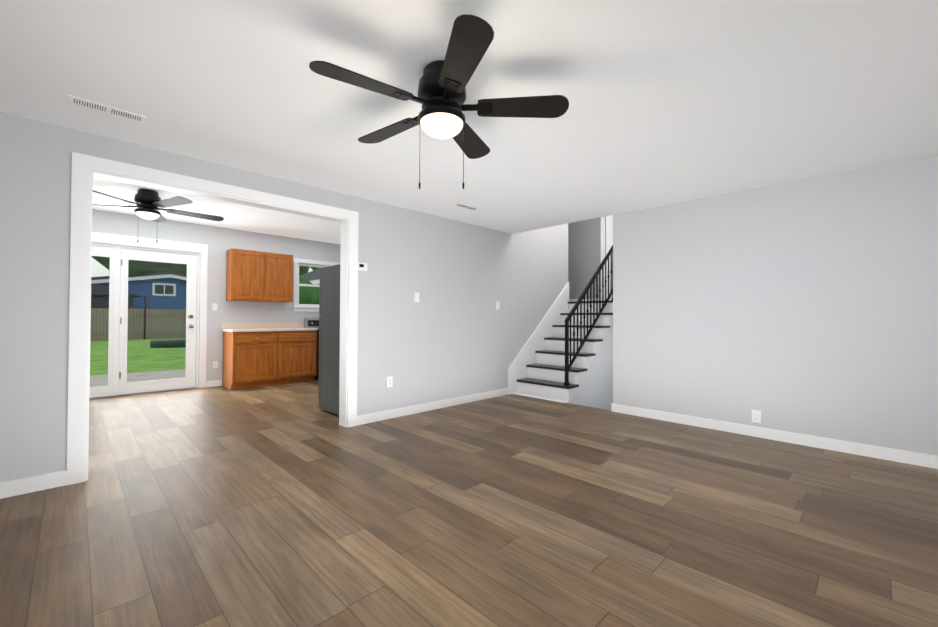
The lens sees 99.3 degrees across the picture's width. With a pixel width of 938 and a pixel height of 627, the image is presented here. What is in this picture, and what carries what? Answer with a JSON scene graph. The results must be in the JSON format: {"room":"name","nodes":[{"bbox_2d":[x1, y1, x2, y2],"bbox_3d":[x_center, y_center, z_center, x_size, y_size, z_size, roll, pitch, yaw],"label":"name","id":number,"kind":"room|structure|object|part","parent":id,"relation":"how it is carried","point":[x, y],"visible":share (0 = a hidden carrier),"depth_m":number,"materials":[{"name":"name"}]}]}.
{"room":"living room","nodes":[
{"label":"living room","id":0,"kind":"room"},
{"bbox_2d":[92,209,340,387],"bbox_3d":[-4.337,-0.264,6.631,6.100,2.950,0.150,1,-1,-45],"label":"wall","id":1,"kind":"structure","parent":0,"point":[219,241],"depth_m":6.70,"materials":[{"name":"paint"}]},
{"bbox_2d":[89,232,207,398],"bbox_3d":[-4.911,0.031,6.019,1.600,2.340,0.128,1,-1,-45],"label":"door frame","id":2,"kind":"structure","parent":1,"relation":"attached to","point":[113,253],"depth_m":5.83,"materials":[{"name":"white wood"}]},
{"bbox_2d":[90,256,109,385],"bbox_3d":[-5.284,0.110,5.676,0.230,1.850,0.008,1,-1,-45],"label":"sidelight glass","id":3,"kind":"object","parent":2,"relation":"in","point":[99,325],"visible":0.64,"depth_m":5.69,"materials":[{"name":"clear glass"}]},
{"bbox_2d":[119,248,196,394],"bbox_3d":[-4.753,0.118,6.137,0.936,2.143,0.131,1,-1,-45],"label":"kitchen door","id":4,"kind":"structure","parent":1,"relation":"in","point":[186,381],"depth_m":6.15,"materials":[{"name":"white"}]},
{"bbox_2d":[206,380,221,386],"bbox_3d":[-3.966,1.135,4.313,3.095,0.100,3.650,1,-1,-45],"label":"baseboard","id":5,"kind":"structure","parent":1,"relation":"attached to","point":[213,383],"depth_m":6.61,"materials":[{"name":"white wood"}]},
{"bbox_2d":[212,303,217,310],"bbox_3d":[-4.224,-0.109,6.628,0.075,0.120,0.010,1,-1,-45],"label":"light switch","id":6,"kind":"object","parent":1,"relation":"attached to","point":[214,306],"visible":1,"depth_m":6.63,"materials":[{"name":"white plastic"}]},
{"bbox_2d":[213,361,217,367],"bbox_3d":[-4.214,0.851,6.630,0.075,0.120,0.011,1,-1,-45],"label":"electrical outlet","id":7,"kind":"object","parent":1,"relation":"attached to","point":[215,364],"visible":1,"depth_m":6.63,"materials":[{"name":"white plastic"}]},
{"bbox_2d":[226,248,292,301],"bbox_3d":[-3.644,-0.637,6.982,0.990,0.850,0.326,1,-1,-45],"label":"upper cabinet","id":8,"kind":"object","parent":1,"relation":"attached to","point":[256,276],"visible":1,"depth_m":6.81,"materials":[{"name":"brown wood"}]},
{"bbox_2d":[222,322,303,329],"bbox_3d":[-3.662,0.214,7.173,1.374,0.100,0.020,1,-1,-45],"label":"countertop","id":9,"kind":"structure","parent":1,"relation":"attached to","point":[225,326],"depth_m":6.98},
{"bbox_2d":[292,258,339,311],"bbox_3d":[-2.889,-0.537,8.001,1.300,1.010,0.145,1,-1,-45],"label":"kitchen window","id":10,"kind":"structure","parent":1,"relation":"in","point":[310,285],"depth_m":7.69,"materials":[{"name":"white"}]},
{"bbox_2d":[92,177,340,243],"bbox_3d":[-2.994,-1.519,5.296,5.800,0.120,3.650,1,-1,-45],"label":"ceiling","id":11,"kind":"structure","parent":0,"point":[250,218],"depth_m":5.91,"materials":[{"name":"paint"}]},
{"bbox_2d":[92,188,223,242],"bbox_3d":[-3.805,-1.157,4.816,1.478,0.622,1.530,1,-1,-45],"label":"ceiling fan","id":12,"kind":"object","parent":11,"relation":"hanging from","point":[149,202],"visible":0.98,"depth_m":4.69,"materials":[{"name":"black metal"}]},
{"bbox_2d":[0,112,567,481],"bbox_3d":[-1.336,-0.779,4.258,8.710,3.950,0.150,1,-1,-45],"label":"wall","id":13,"kind":"structure","parent":0,"point":[448,335],"depth_m":4.36,"materials":[{"name":"paint"}]},
{"bbox_2d":[0,470,66,498],"bbox_3d":[-3.565,1.109,1.919,2.293,0.100,0.014,1,-1,-45],"label":"baseboard","id":14,"kind":"structure","parent":13,"relation":"attached to","point":[11,488],"depth_m":2.61,"materials":[{"name":"white wood"}]},
{"bbox_2d":[67,152,358,484],"bbox_3d":[-2.030,0.042,3.564,2.179,2.285,0.190,1,-1,-45],"label":"trim","id":15,"kind":"structure","parent":13,"relation":"attached to","point":[86,169],"depth_m":2.94,"materials":[{"name":"white wood"}]},
{"bbox_2d":[358,262,366,270],"bbox_3d":[-1.156,-0.505,4.313,0.120,0.085,0.022,1,-1,-45],"label":"thermostat","id":16,"kind":"object","parent":13,"relation":"attached to","point":[362,266],"visible":0.85,"depth_m":4.30,"materials":[{"name":"white plastic"}]},
{"bbox_2d":[387,376,392,386],"bbox_3d":[-0.906,0.781,4.559,0.075,0.120,0.011,1,-1,-45],"label":"electrical outlet","id":17,"kind":"object","parent":13,"relation":"attached to","point":[390,381],"visible":1,"depth_m":4.56,"materials":[{"name":"white plastic"}]},
{"bbox_2d":[414,292,418,302],"bbox_3d":[-0.632,-0.194,4.838,0.075,0.120,0.010,1,-1,-45],"label":"light switch","id":18,"kind":"object","parent":13,"relation":"attached to","point":[416,297],"visible":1,"depth_m":4.83,"materials":[{"name":"white plastic"}]},
{"bbox_2d":[357,388,507,424],"bbox_3d":[-0.308,1.161,5.148,2.533,0.100,0.014,1,-1,-45],"label":"baseboard","id":19,"kind":"structure","parent":13,"relation":"attached to","point":[398,412],"depth_m":4.92,"materials":[{"name":"white wood"}]},
{"bbox_2d":[496,301,499,309],"bbox_3d":[0.426,-0.117,5.886,0.075,0.120,0.010,1,-1,-45],"label":"light switch","id":20,"kind":"object","parent":13,"relation":"attached to","point":[497,305],"visible":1,"depth_m":5.88,"materials":[{"name":"white plastic"}]},
{"bbox_2d":[0,380,937,626],"bbox_3d":[-1.551,1.242,3.185,7.240,0.120,8.950,1,-1,-45],"label":"floor","id":21,"kind":"structure","parent":0,"point":[288,505],"depth_m":2.22,"materials":[{"name":"wood"}]},
{"bbox_2d":[222,330,277,389],"bbox_3d":[-3.689,0.757,6.724,0.676,0.916,0.616,1,-1,-45],"label":"base cabinet","id":22,"kind":"object","parent":21,"relation":"on","point":[260,354],"depth_m":6.50,"materials":[{"name":"brown wood"}]},
{"bbox_2d":[226,326,313,333],"bbox_3d":[-3.447,0.283,6.955,1.374,0.040,0.633,1,-1,-45],"label":"countertop","id":23,"kind":"structure","parent":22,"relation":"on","point":[271,327],"depth_m":6.89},
{"bbox_2d":[278,330,316,384],"bbox_3d":[-3.209,0.765,7.199,0.675,0.916,0.616,1,-1,-45],"label":"base cabinet","id":24,"kind":"object","parent":21,"relation":"on","point":[297,349],"depth_m":6.97,"materials":[{"name":"brown wood"}]},
{"bbox_2d":[304,318,318,380],"bbox_3d":[-2.654,0.660,7.672,0.762,1.140,0.711,1,-1,-45],"label":"stove","id":25,"kind":"object","parent":21,"relation":"on","point":[311,322],"visible":0.12,"depth_m":7.63,"materials":[{"name":"black metal"}]},
{"bbox_2d":[319,264,339,415],"bbox_3d":[-1.380,0.320,5.034,0.795,1.770,0.726,1,-1,-45],"label":"fridge","id":26,"kind":"object","parent":21,"relation":"on","point":[329,332],"visible":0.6,"depth_m":4.75,"materials":[{"name":"silver metal"}]},
{"bbox_2d":[0,0,937,233],"bbox_3d":[-0.149,-1.337,1.919,7.090,0.120,4.850,1,-1,-45],"label":"ceiling","id":27,"kind":"structure","parent":0,"point":[673,101],"depth_m":2.27,"materials":[{"name":"paint"}]},
{"bbox_2d":[68,95,145,122],"bbox_3d":[-2.257,-1.275,2.497,0.360,0.006,0.110,1,-1,-45],"label":"ceiling vent","id":28,"kind":"object","parent":27,"relation":"in","point":[104,108],"visible":1,"depth_m":2.49,"materials":[{"name":"white plastic"}]},
{"bbox_2d":[309,14,568,188],"bbox_3d":[-0.181,-0.964,2.100,1.256,0.622,1.243,1,-1,-45],"label":"ceiling fan","id":29,"kind":"object","parent":27,"relation":"hanging from","point":[441,95],"visible":1,"depth_m":2.00,"materials":[{"name":"black metal"}]},
{"bbox_2d":[454,203,479,210],"bbox_3d":[-0.024,-1.240,4.640,0.340,0.006,0.110,1,-1,-45],"label":"ceiling vent","id":30,"kind":"object","parent":27,"relation":"in","point":[466,206],"visible":1,"depth_m":4.62,"materials":[{"name":"white plastic"}]},
{"bbox_2d":[568,216,605,298],"bbox_3d":[2.617,-1.296,7.956,0.120,2.794,3.370,1,-1,-45],"label":"wall","id":31,"kind":"structure","parent":0,"point":[584,249],"depth_m":8.15,"materials":[{"name":"paint"}]},
{"bbox_2d":[569,217,604,301],"bbox_3d":[2.337,-1.266,8.140,0.017,2.135,2.715,1,-1,-45],"label":"door frame","id":32,"kind":"structure","parent":31,"relation":"attached to","point":[602,242],"depth_m":7.84,"materials":[{"name":"white wood"}]},
{"bbox_2d":[606,215,612,300],"bbox_3d":[2.987,-1.228,7.562,0.048,2.041,0.802,1,-1,-45],"label":"door","id":33,"kind":"structure","parent":31,"relation":"in","point":[609,231],"depth_m":7.79,"materials":[{"name":"white wood"}]},
{"bbox_2d":[613,154,937,455],"bbox_3d":[3.039,0.035,3.823,0.150,5.550,3.380,1,-1,-45],"label":"wall","id":34,"kind":"structure","parent":0,"point":[808,306],"depth_m":3.72,"materials":[{"name":"paint"}]},
{"bbox_2d":[752,410,760,422],"bbox_3d":[2.821,1.010,3.913,0.011,0.120,0.075,1,-1,-45],"label":"electrical outlet","id":35,"kind":"object","parent":34,"relation":"attached to","point":[756,416],"visible":1,"depth_m":3.91,"materials":[{"name":"white plastic"}]},
{"bbox_2d":[611,403,937,468],"bbox_3d":[2.925,1.159,3.817,0.034,0.100,3.244,1,-1,-45],"label":"baseboard","id":36,"kind":"structure","parent":34,"relation":"attached to","point":[902,456],"depth_m":3.72,"materials":[{"name":"white wood"}]},
{"bbox_2d":[855,446,862,453],"bbox_3d":[3.317,1.159,3.393,0.006,0.055,0.050,1,-1,-45],"label":"outlet plate","id":37,"kind":"object","parent":36,"relation":"attached to","point":[858,449],"visible":1,"depth_m":3.39,"materials":[{"name":"white plastic"}]},
{"label":"outside","id":38,"kind":"structure","parent":0,"visible":0},
{"bbox_2d":[90,338,185,375],"bbox_3d":[-28.794,1.782,43.061,140.000,0.200,86.048,1,-1,-45],"label":"lawn","id":39,"kind":"structure","parent":38,"point":[143,359],"depth_m":12.77,"materials":[{"name":"green plant"}]},
{"bbox_2d":[91,283,140,308],"bbox_3d":[-24.521,-0.352,23.691,7.550,3.649,4.000,1,-1,-45],"label":"house","id":40,"kind":"structure","parent":39,"relation":"on","point":[100,303],"depth_m":23.77,"materials":[{"name":"grey"}]},
{"bbox_2d":[90,369,184,386],"bbox_3d":[-6.091,1.328,7.523,4.600,0.069,3.596,1,-1,-45],"label":"patio","id":41,"kind":"structure","parent":39,"relation":"on","point":[96,380],"depth_m":8.22,"materials":[{"name":"concrete"}]},
{"bbox_2d":[90,296,185,340],"bbox_3d":[-29.569,0.065,12.121,55.300,2.499,0.580,1,-1,-45],"label":"fence","id":42,"kind":"object","parent":39,"relation":"on","point":[152,314],"depth_m":23.10,"materials":[{"name":"brown wood"}]},
{"bbox_2d":[91,272,186,309],"bbox_3d":[-25.500,-0.758,32.960,17.000,4.669,9.660,1,-1,-45],"label":"house","id":43,"kind":"structure","parent":39,"relation":"on","point":[146,287],"depth_m":29.19,"materials":[{"name":"blue wood"}]},
{"bbox_2d":[92,256,186,274],"bbox_3d":[-32.587,-8.048,40.640,15.721,19.368,14.269,1,-1,-45],"label":"tree","id":44,"kind":"object","parent":39,"relation":"on","point":[172,266],"depth_m":38.27,"materials":[{"name":"green plant"}]},
{"bbox_2d":[150,340,185,347],"bbox_3d":[-12.905,1.320,17.451,1.640,0.259,1.640,1,-1,-45],"label":"trampoline","id":45,"kind":"object","parent":39,"relation":"on","point":[175,343],"depth_m":16.79,"materials":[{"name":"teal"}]},
{"bbox_2d":[299,266,308,275],"bbox_3d":[-26.318,-7.796,48.946,14.027,19.114,14.146,1,-1,-45],"label":"tree","id":46,"kind":"object","parent":39,"relation":"on","point":[303,270],"depth_m":48.64,"materials":[{"name":"green plant"}]},
{"bbox_2d":[299,277,318,304],"bbox_3d":[-7.252,-0.024,15.319,2.792,2.947,2.719,1,-1,-45],"label":"tree","id":47,"kind":"object","parent":39,"relation":"on","point":[303,295],"depth_m":14.81,"materials":[{"name":"green plant"}]},
{"bbox_2d":[299,268,319,291],"bbox_3d":[-6.071,-1.101,25.512,9.300,5.349,11.800,1,-1,-45],"label":"house","id":48,"kind":"structure","parent":39,"relation":"on","point":[313,276],"depth_m":24.55,"materials":[{"name":"grey"}]},
{"bbox_3d":[2.464,2.784,6.106,2.610,0.100,0.700,1,-1,-45],"label":"floor","id":49,"kind":"structure","parent":0,"visible":0},
{"bbox_2d":[508,245,612,410],"bbox_3d":[2.114,0.793,6.420,2.690,3.886,1.617,1,-1,-45],"label":"stairs","id":50,"kind":"structure","parent":49,"relation":"on","point":[565,353],"depth_m":6.23,"materials":[{"name":"white wood"}]},
{"bbox_3d":[2.157,-0.067,5.890,1.528,2.178,0.788,1,-1,-45],"label":"railing","id":51,"kind":"part","parent":50,"relation":"part of","materials":[{"name":"black metal"}]}
]}

